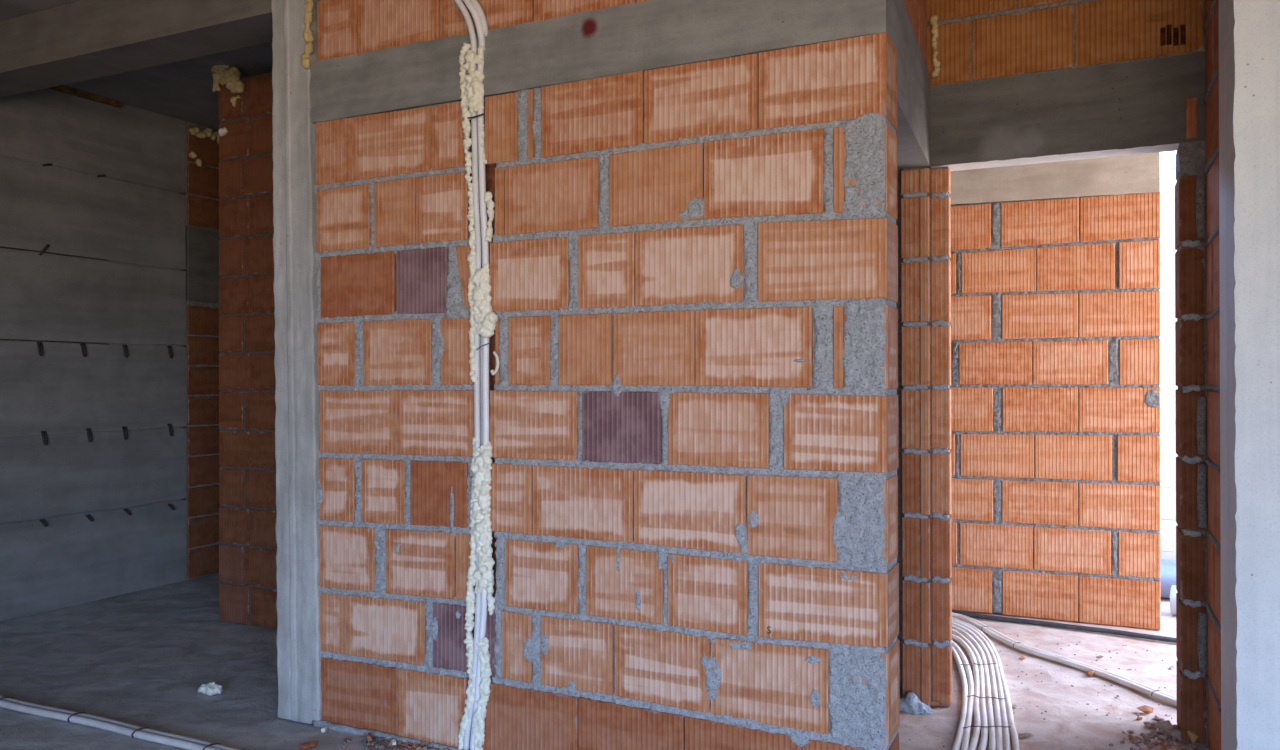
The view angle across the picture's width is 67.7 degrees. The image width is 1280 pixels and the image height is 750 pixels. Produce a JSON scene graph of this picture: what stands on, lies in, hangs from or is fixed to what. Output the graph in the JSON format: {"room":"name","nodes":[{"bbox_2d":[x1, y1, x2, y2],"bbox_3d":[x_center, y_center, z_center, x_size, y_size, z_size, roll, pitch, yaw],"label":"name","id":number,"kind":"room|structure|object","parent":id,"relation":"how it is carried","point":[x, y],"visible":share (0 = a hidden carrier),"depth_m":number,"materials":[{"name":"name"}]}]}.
{"room":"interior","nodes":[
{"label":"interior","id":0,"kind":"room"},
{"bbox_2d":[0,88,219,621],"bbox_3d":[-4.476,-0.161,3.068,0.270,2.940,8.120,0,0,25],"label":"wall","id":1,"kind":"structure","parent":0,"point":[111,274],"depth_m":5.61,"materials":[{"name":"grey concrete"}]},
{"bbox_2d":[37,342,43,355],"bbox_3d":[-3.300,-0.143,5.256,0.032,0.081,0.028,0,0,25],"label":"tie","id":2,"kind":"object","parent":1,"relation":"attached to","point":[40,345],"visible":1,"depth_m":5.25,"materials":[{"name":"metal"}]},
{"bbox_2d":[40,519,47,526],"bbox_3d":[-3.291,0.817,5.269,0.041,0.045,0.025,0,0,-7],"label":"tie","id":3,"kind":"object","parent":1,"relation":"attached to","point":[42,521],"visible":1,"depth_m":5.27,"materials":[{"name":"metal"}]},
{"bbox_2d":[41,431,47,444],"bbox_3d":[-3.289,0.348,5.274,0.032,0.081,0.028,0,0,25],"label":"tie","id":4,"kind":"object","parent":1,"relation":"attached to","point":[44,434],"visible":1,"depth_m":5.27,"materials":[{"name":"metal"}]},
{"bbox_2d":[39,244,49,255],"bbox_3d":[-3.294,-0.691,5.279,0.018,0.068,0.055,0,0,44],"label":"tie","id":5,"kind":"object","parent":1,"relation":"attached to","point":[47,245],"visible":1,"depth_m":5.27,"materials":[{"name":"metal"}]},
{"bbox_2d":[80,343,86,356],"bbox_3d":[-3.194,-0.143,5.480,0.032,0.081,0.028,0,0,25],"label":"tie","id":6,"kind":"object","parent":1,"relation":"attached to","point":[83,347],"visible":1,"depth_m":5.47,"materials":[{"name":"metal"}]},
{"bbox_2d":[49,85,122,107],"bbox_3d":[-3.184,-1.610,5.497,0.033,0.032,0.429,0,0,25],"label":"strip","id":7,"kind":"object","parent":1,"relation":"attached to","point":[65,89],"visible":0.79,"depth_m":5.49,"materials":[{"name":"grey concrete"}]},
{"bbox_2d":[86,428,91,441],"bbox_3d":[-3.178,0.347,5.511,0.032,0.081,0.028,0,0,25],"label":"tie","id":8,"kind":"object","parent":1,"relation":"attached to","point":[89,432],"visible":1,"depth_m":5.50,"materials":[{"name":"metal"}]},
{"bbox_2d":[85,514,93,521],"bbox_3d":[-3.176,0.825,5.510,0.041,0.045,0.025,0,0,-7],"label":"tie","id":9,"kind":"object","parent":1,"relation":"attached to","point":[88,516],"visible":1,"depth_m":5.51,"materials":[{"name":"metal"}]},
{"bbox_2d":[122,426,127,439],"bbox_3d":[-3.080,0.348,5.717,0.032,0.081,0.028,0,0,25],"label":"tie","id":10,"kind":"object","parent":1,"relation":"attached to","point":[125,431],"visible":1,"depth_m":5.71,"materials":[{"name":"metal"}]},
{"bbox_2d":[122,344,127,357],"bbox_3d":[-3.081,-0.144,5.718,0.032,0.081,0.028,0,0,25],"label":"tie","id":11,"kind":"object","parent":1,"relation":"attached to","point":[125,349],"visible":1,"depth_m":5.71,"materials":[{"name":"metal"}]},
{"bbox_2d":[123,508,130,515],"bbox_3d":[-3.074,0.822,5.727,0.041,0.045,0.025,0,0,-7],"label":"tie","id":12,"kind":"object","parent":1,"relation":"attached to","point":[127,511],"visible":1,"depth_m":5.72,"materials":[{"name":"metal"}]},
{"bbox_2d":[167,346,172,357],"bbox_3d":[-2.949,-0.144,5.997,0.032,0.081,0.028,0,0,25],"label":"tie","id":13,"kind":"object","parent":1,"relation":"attached to","point":[170,351],"visible":1,"depth_m":5.99,"materials":[{"name":"metal"}]},
{"bbox_2d":[167,424,172,435],"bbox_3d":[-2.949,0.346,5.996,0.032,0.081,0.028,0,0,25],"label":"tie","id":14,"kind":"object","parent":1,"relation":"attached to","point":[170,427],"visible":1,"depth_m":5.99,"materials":[{"name":"metal"}]},
{"bbox_2d":[189,127,218,166],"bbox_3d":[-2.748,-1.483,6.394,0.077,0.271,0.641,0,0,25],"label":"foam patch","id":15,"kind":"object","parent":1,"relation":"attached to","point":[196,131],"visible":0.44,"depth_m":6.17,"materials":[{"name":"beige plastic"}]},
{"bbox_2d":[0,0,272,129],"bbox_3d":[-0.728,-1.743,1.631,8.300,0.200,9.120,0,0,25],"label":"ceiling","id":16,"kind":"structure","parent":0,"point":[182,90],"depth_m":5.28,"materials":[{"name":"concrete"}]},
{"bbox_2d":[0,0,272,97],"bbox_3d":[-2.441,-1.511,4.291,2.432,0.238,0.240,0,0,25],"label":"ceiling beam","id":17,"kind":"structure","parent":16,"relation":"attached to","point":[81,40],"depth_m":4.11,"materials":[{"name":"grey concrete"}]},
{"bbox_2d":[0,573,1209,749],"bbox_3d":[-0.267,1.421,2.115,8.700,0.254,10.400,0,0,25],"label":"floor","id":18,"kind":"structure","parent":0,"point":[142,658],"depth_m":4.07,"materials":[{"name":"grey concrete"}]},
{"bbox_2d":[0,699,221,749],"bbox_3d":[-1.913,1.291,3.481,1.790,0.027,0.043,0,0,26],"label":"conduit","id":19,"kind":"object","parent":18,"relation":"on","point":[127,731],"visible":0.99,"depth_m":3.50,"materials":[{"name":"plastic"}]},
{"bbox_2d":[0,695,239,749],"bbox_3d":[-1.901,1.291,3.506,1.791,0.027,0.043,0,0,26],"label":"conduit","id":20,"kind":"object","parent":18,"relation":"on","point":[109,720],"visible":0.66,"depth_m":3.51,"materials":[{"name":"plastic"}]},
{"bbox_2d":[67,712,87,721],"bbox_3d":[-2.119,1.287,3.600,0.071,0.028,0.005,0,0,-44],"label":"cable tie","id":21,"kind":"object","parent":20,"relation":"attached to","point":[79,712],"visible":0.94,"depth_m":3.59,"materials":[{"name":"plastic"}]},
{"bbox_2d":[131,727,151,737],"bbox_3d":[-1.796,1.286,3.443,0.071,0.028,0.005,0,0,-44],"label":"cable tie","id":22,"kind":"object","parent":20,"relation":"attached to","point":[132,736],"visible":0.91,"depth_m":3.43,"materials":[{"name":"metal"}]},
{"bbox_2d":[202,743,221,749],"bbox_3d":[-1.475,1.285,3.291,0.071,0.028,0.005,0,0,-44],"label":"cable tie","id":23,"kind":"object","parent":20,"relation":"attached to","point":[213,743],"visible":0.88,"depth_m":3.29,"materials":[{"name":"plastic"}]},
{"bbox_2d":[198,681,222,695],"bbox_3d":[-1.762,1.284,3.912,0.107,0.052,0.061,0,0,25],"label":"scrap","id":24,"kind":"object","parent":18,"relation":"on","point":[211,688],"visible":1,"depth_m":3.90,"materials":[{"name":"white plastic"}]},
{"bbox_2d":[219,72,277,629],"bbox_3d":[-1.588,-0.127,4.871,1.350,2.870,0.194,0,0,25],"label":"brick wall","id":25,"kind":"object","parent":18,"relation":"on","point":[247,380],"visible":0.16,"depth_m":4.99,"materials":[{"name":"orange brick"}]},
{"bbox_2d":[218,128,227,135],"bbox_3d":[-2.205,-1.285,5.051,0.052,0.041,0.043,0,0,-4],"label":"expanding foam","id":26,"kind":"object","parent":25,"relation":"attached to","point":[222,131],"visible":1,"depth_m":5.04,"materials":[{"name":"white plastic"}]},
{"bbox_2d":[211,65,243,106],"bbox_3d":[-2.175,-1.538,5.036,0.235,0.260,0.064,0,0,25],"label":"foam patch","id":27,"kind":"object","parent":25,"relation":"attached to","point":[222,74],"visible":0.95,"depth_m":5.01,"materials":[{"name":"beige plastic"}]},
{"bbox_2d":[271,0,321,723],"bbox_3d":[-1.252,-0.166,3.715,0.245,2.940,0.260,0,0,25],"label":"column","id":28,"kind":"structure","parent":18,"relation":"on","point":[297,395],"depth_m":3.60,"materials":[{"name":"concrete"}]},
{"bbox_2d":[301,0,314,68],"bbox_3d":[-1.247,-1.308,3.579,0.065,0.324,0.044,0,0,25],"label":"bead","id":29,"kind":"object","parent":28,"relation":"attached to","point":[308,6],"visible":1,"depth_m":3.56},
{"bbox_2d":[298,741,318,749],"bbox_3d":[-1.159,1.294,3.348,0.056,0.020,0.060,0,0,15],"label":"shard","id":30,"kind":"object","parent":18,"relation":"on","point":[303,746],"visible":1,"depth_m":3.33,"materials":[{"name":"brick"}]},
{"bbox_2d":[321,726,326,732],"bbox_3d":[-1.155,1.295,3.485,0.021,0.021,0.025,0,0,1],"label":"lump","id":31,"kind":"object","parent":18,"relation":"on","point":[323,729],"visible":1,"depth_m":3.48,"materials":[{"name":"white stone"}]},
{"bbox_2d":[367,732,372,741],"bbox_3d":[-0.958,1.289,3.391,0.019,0.030,0.044,0,0,-13],"label":"shard","id":32,"kind":"object","parent":18,"relation":"on","point":[369,737],"visible":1,"depth_m":3.38,"materials":[{"name":"brick"}]},
{"bbox_2d":[342,732,450,749],"bbox_3d":[-0.767,1.295,3.236,0.678,0.019,0.251,0,0,25],"label":"rubble","id":33,"kind":"object","parent":18,"relation":"on","point":[366,744],"visible":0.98,"depth_m":3.34,"materials":[{"name":"brick"}]},
{"bbox_2d":[900,692,933,714],"bbox_3d":[1.058,1.278,3.709,0.160,0.088,0.104,0,0,25],"label":"lump","id":34,"kind":"object","parent":18,"relation":"on","point":[910,703],"visible":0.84,"depth_m":3.68,"materials":[{"name":"grey concrete"}]},
{"bbox_2d":[930,701,941,706],"bbox_3d":[1.153,1.290,3.747,0.072,0.023,0.026,0,0,-9],"label":"shard","id":35,"kind":"object","parent":18,"relation":"on","point":[933,703],"visible":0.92,"depth_m":3.74,"materials":[{"name":"brick"}]},
{"bbox_2d":[952,647,967,749],"bbox_3d":[1.237,1.288,4.186,0.636,0.024,2.053,0,0,-5],"label":"conduit","id":36,"kind":"object","parent":18,"relation":"on","point":[959,735],"visible":0.46,"depth_m":3.73,"materials":[{"name":"plastic"}]},
{"bbox_2d":[951,641,973,749],"bbox_3d":[1.260,1.288,4.227,0.640,0.024,2.167,0,0,-5],"label":"conduit","id":37,"kind":"object","parent":18,"relation":"on","point":[966,733],"visible":0.56,"depth_m":3.76,"materials":[{"name":"plastic"}]},
{"bbox_2d":[952,634,980,749],"bbox_3d":[1.270,1.288,4.287,0.658,0.024,2.282,0,0,-6],"label":"conduit","id":38,"kind":"object","parent":18,"relation":"on","point":[977,719],"visible":0.57,"depth_m":3.80,"materials":[{"name":"plastic"}]},
{"bbox_2d":[952,629,987,749],"bbox_3d":[1.308,1.288,4.333,0.654,0.024,2.380,0,0,-6],"label":"conduit","id":39,"kind":"object","parent":18,"relation":"on","point":[984,730],"visible":0.56,"depth_m":3.80,"materials":[{"name":"plastic"}]},
{"bbox_2d":[952,625,995,749],"bbox_3d":[1.337,1.288,4.375,0.662,0.024,2.458,0,0,-6],"label":"conduit","id":40,"kind":"object","parent":18,"relation":"on","point":[992,737],"visible":0.56,"depth_m":3.87,"materials":[{"name":"plastic"}]},
{"bbox_2d":[952,622,1002,749],"bbox_3d":[1.361,1.288,4.404,0.681,0.024,2.513,0,0,-7],"label":"conduit","id":41,"kind":"object","parent":18,"relation":"on","point":[998,730],"visible":0.56,"depth_m":3.89,"materials":[{"name":"plastic"}]},
{"bbox_2d":[952,619,1010,749],"bbox_3d":[1.384,1.289,4.427,0.701,0.024,2.553,0,0,-7],"label":"conduit","id":42,"kind":"object","parent":18,"relation":"on","point":[1005,730],"visible":0.59,"depth_m":3.85,"materials":[{"name":"plastic"}]},
{"bbox_2d":[952,617,1019,749],"bbox_3d":[1.408,1.289,4.445,0.698,0.024,2.587,0,0,-7],"label":"conduit","id":43,"kind":"object","parent":18,"relation":"on","point":[1014,736],"visible":0.49,"depth_m":3.79,"materials":[{"name":"plastic"}]},
{"bbox_2d":[967,695,1005,698],"bbox_3d":[1.377,1.284,3.803,0.175,0.026,0.089,0,0,22],"label":"wire","id":44,"kind":"object","parent":43,"relation":"attached to","point":[970,695],"visible":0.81,"depth_m":3.77,"materials":[{"name":"black metal"}]},
{"bbox_2d":[963,726,1010,727],"bbox_3d":[1.274,1.284,3.479,0.210,0.026,0.068,0,0,0],"label":"wire","id":45,"kind":"object","parent":43,"relation":"attached to","point":[968,726],"visible":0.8,"depth_m":3.46,"materials":[{"name":"black metal"}]},
{"bbox_2d":[1019,733,1033,737],"bbox_3d":[1.381,1.292,3.430,0.062,0.014,0.025,0,0,-23],"label":"lump","id":46,"kind":"object","parent":18,"relation":"on","point":[1021,735],"visible":1,"depth_m":3.42,"materials":[{"name":"beige concrete"}]},
{"bbox_2d":[905,634,1195,749],"bbox_3d":[1.498,1.292,3.801,1.250,0.019,2.152,0,0,25],"label":"grit","id":47,"kind":"object","parent":18,"relation":"on","point":[1163,736],"visible":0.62,"depth_m":3.40,"materials":[{"name":"gravel"}]},
{"bbox_2d":[1187,730,1198,743],"bbox_3d":[1.952,1.267,3.373,0.079,0.062,0.053,0,0,-42],"label":"lump","id":48,"kind":"object","parent":47,"relation":"on","point":[1193,736],"visible":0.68,"depth_m":3.35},
{"bbox_2d":[896,0,1207,745],"bbox_3d":[0.654,-0.169,4.060,3.112,2.940,0.223,0,0,25],"label":"wall","id":49,"kind":"structure","parent":18,"relation":"on","point":[978,40],"depth_m":3.63,"materials":[{"name":"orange brick"}]},
{"bbox_2d":[896,0,930,174],"bbox_3d":[0.877,-0.994,3.374,0.200,0.354,1.084,0,0,22],"label":"concrete beam","id":50,"kind":"structure","parent":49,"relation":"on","point":[913,77],"depth_m":3.26,"materials":[{"name":"concrete"}]},
{"bbox_2d":[929,15,940,77],"bbox_3d":[1.149,-1.279,3.718,0.043,0.245,0.037,0,0,25],"label":"bead","id":51,"kind":"object","parent":49,"relation":"attached to","point":[933,20],"visible":1,"depth_m":3.71},
{"bbox_2d":[923,52,1205,170],"bbox_3d":[1.592,-0.972,3.587,1.006,0.315,0.137,0,0,25],"label":"lintel","id":52,"kind":"object","parent":49,"relation":"on","point":[1155,105],"visible":0.89,"depth_m":3.52,"materials":[{"name":"concrete"}]},
{"bbox_2d":[952,611,1175,642],"bbox_3d":[2.163,1.290,4.899,1.389,0.019,0.039,0,0,31],"label":"cable","id":53,"kind":"object","parent":18,"relation":"on","point":[965,614],"visible":0.69,"depth_m":4.88,"materials":[{"name":"rubber"}]},
{"bbox_2d":[952,610,1175,638],"bbox_3d":[2.174,1.290,4.919,1.392,0.019,0.039,0,0,31],"label":"cable","id":54,"kind":"object","parent":18,"relation":"on","point":[952,610],"visible":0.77,"depth_m":4.91,"materials":[{"name":"rubber"}]},
{"bbox_2d":[952,612,1176,698],"bbox_3d":[1.887,1.287,4.425,0.096,0.024,1.749,0,0,-17],"label":"conduit","id":55,"kind":"object","parent":18,"relation":"on","point":[970,618],"visible":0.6,"depth_m":4.29,"materials":[{"name":"plastic"}]},
{"bbox_2d":[952,614,1176,705],"bbox_3d":[1.864,1.287,4.414,0.096,0.024,1.741,0,0,-17],"label":"conduit","id":56,"kind":"object","parent":18,"relation":"on","point":[1124,682],"visible":0.85,"depth_m":4.24,"materials":[{"name":"plastic"}]},
{"bbox_2d":[1087,671,1094,676],"bbox_3d":[1.942,1.288,4.122,0.030,0.026,0.071,0,0,42],"label":"shard","id":57,"kind":"object","parent":18,"relation":"on","point":[1089,673],"visible":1,"depth_m":4.11,"materials":[{"name":"brick"}]},
{"bbox_2d":[1137,705,1153,713],"bbox_3d":[1.939,1.285,3.664,0.061,0.028,0.040,0,0,4],"label":"shard","id":58,"kind":"object","parent":18,"relation":"on","point":[1146,709],"visible":1,"depth_m":3.65,"materials":[{"name":"brick"}]},
{"bbox_2d":[1152,717,1164,720],"bbox_3d":[1.936,1.288,3.566,0.043,0.022,0.030,0,0,6],"label":"lump","id":59,"kind":"object","parent":18,"relation":"on","point":[1155,718],"visible":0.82,"depth_m":3.56,"materials":[{"name":"white"}]},
{"bbox_2d":[1157,720,1173,731],"bbox_3d":[1.915,1.282,3.478,0.066,0.034,0.072,0,0,-21],"label":"lump","id":60,"kind":"object","parent":18,"relation":"on","point":[1166,725],"visible":0.92,"depth_m":3.47,"materials":[{"name":"grey concrete"}]},
{"bbox_2d":[1160,565,1175,597],"bbox_3d":[3.576,1.200,5.309,1.880,0.196,0.196,0,0,25],"label":"drain pipe","id":61,"kind":"object","parent":18,"relation":"on","point":[1167,573],"visible":0.02,"depth_m":5.49,"materials":[{"name":"grey plastic"}]},
{"bbox_2d":[1160,559,1175,565],"bbox_3d":[3.733,1.200,5.489,1.950,0.196,0.196,0,0,25],"label":"drain pipe","id":62,"kind":"object","parent":18,"relation":"on","point":[1164,562],"visible":0.02,"depth_m":5.71,"materials":[{"name":"grey plastic"}]},
{"bbox_2d":[1166,728,1180,740],"bbox_3d":[1.914,1.282,3.398,0.076,0.033,0.035,0,0,25],"label":"lump","id":63,"kind":"object","parent":18,"relation":"on","point":[1172,732],"visible":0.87,"depth_m":3.40,"materials":[{"name":"grey concrete"}]},
{"bbox_2d":[1170,585,1177,614],"bbox_3d":[3.138,1.221,5.010,0.613,0.157,0.156,0,0,37],"label":"drain pipe","id":64,"kind":"object","parent":18,"relation":"on","point":[1173,591],"visible":0.16,"depth_m":5.13,"materials":[{"name":"grey plastic"}]},
{"bbox_2d":[1218,0,1279,749],"bbox_3d":[1.973,-0.176,2.688,0.555,2.940,0.354,0,0,25],"label":"column","id":65,"kind":"structure","parent":18,"relation":"on","point":[1249,30],"depth_m":2.63,"materials":[{"name":"concrete"}]},
{"bbox_2d":[313,0,899,749],"bbox_3d":[-0.233,-0.168,3.200,2.126,2.938,0.184,0,0,25],"label":"wall","id":66,"kind":"structure","parent":0,"point":[693,397],"depth_m":3.03,"materials":[{"name":"brick"}]},
{"bbox_2d":[312,720,462,749],"bbox_3d":[-0.819,1.299,3.380,0.881,0.034,0.028,0,0,25],"label":"trim","id":67,"kind":"structure","parent":66,"relation":"attached to","point":[320,723],"depth_m":3.45,"materials":[{"name":"grey concrete"}]},
{"bbox_2d":[454,0,481,749],"bbox_3d":[-0.604,-0.048,3.257,0.129,2.660,0.064,0,0,-1],"label":"conduit","id":68,"kind":"object","parent":66,"relation":"attached to","point":[474,129],"visible":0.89,"depth_m":3.25,"materials":[{"name":"grey plastic"}]},
{"bbox_2d":[467,113,483,118],"bbox_3d":[-0.561,-0.879,3.245,0.072,0.015,0.017,0,0,29],"label":"cable tie","id":69,"kind":"object","parent":68,"relation":"attached to","point":[483,113],"visible":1,"depth_m":3.23,"materials":[{"name":"plastic"}]},
{"bbox_2d":[463,0,489,749],"bbox_3d":[-0.570,-0.043,3.232,0.095,2.652,0.092,0,0,25],"label":"conduit","id":70,"kind":"object","parent":66,"relation":"attached to","point":[481,36],"visible":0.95,"depth_m":3.24,"materials":[{"name":"white plastic"}]},
{"bbox_2d":[458,43,497,749],"bbox_3d":[-0.554,0.073,3.252,0.169,2.428,0.055,0,0,28],"label":"foam","id":71,"kind":"object","parent":66,"relation":"attached to","point":[472,86],"visible":1,"depth_m":3.24,"materials":[{"name":"beige plastic"}]},
{"bbox_2d":[470,0,488,738],"bbox_3d":[-0.556,-0.043,3.258,0.094,2.654,0.104,0,0,6],"label":"conduit","id":72,"kind":"object","parent":66,"relation":"attached to","point":[476,4],"visible":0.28,"depth_m":3.27,"materials":[{"name":"grey plastic"}]},
{"bbox_2d":[490,351,499,374],"bbox_3d":[-0.489,-0.040,3.219,0.035,0.083,0.011,0,0,25],"label":"foam curl","id":73,"kind":"object","parent":66,"relation":"attached to","point":[493,372],"visible":1,"depth_m":3.21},
{"bbox_2d":[310,0,896,123],"bbox_3d":[-0.239,-1.064,3.208,2.132,0.231,0.178,0,0,25],"label":"tie beam","id":74,"kind":"structure","parent":66,"relation":"on","point":[650,34],"depth_m":3.08,"materials":[{"name":"concrete"}]},
{"bbox_2d":[904,0,926,66],"bbox_3d":[0.867,-1.406,3.314,0.164,0.464,0.962,0,0,22],"label":"wall","id":75,"kind":"structure","parent":0,"point":[916,9],"depth_m":3.49,"materials":[{"name":"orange brick"}]},
{"bbox_2d":[949,192,1160,629],"bbox_3d":[0.062,0.185,6.188,5.820,2.247,0.198,0,0,25],"label":"wall","id":76,"kind":"structure","parent":0,"point":[1055,322],"depth_m":5.07,"materials":[{"name":"brick"}]},
{"bbox_2d":[949,152,1159,204],"bbox_3d":[0.058,-1.084,6.192,5.817,0.322,0.197,0,0,25],"label":"tie beam","id":77,"kind":"structure","parent":76,"relation":"on","point":[1139,173],"depth_m":5.07,"materials":[{"name":"beige concrete"}]},
{"bbox_2d":[1159,167,1177,559],"bbox_3d":[3.718,-0.001,5.874,4.700,2.600,0.200,0,0,25],"label":"sky","id":78,"kind":"structure","parent":0,"point":[1168,455],"depth_m":5.96,"materials":[{"name":"white"}]},
{"bbox_2d":[1203,0,1220,749],"bbox_3d":[2.017,-0.173,3.195,0.209,2.937,0.600,0,0,25],"label":"wall","id":79,"kind":"structure","parent":0,"point":[1211,26],"depth_m":3.15,"materials":[{"name":"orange brick"}]}
]}

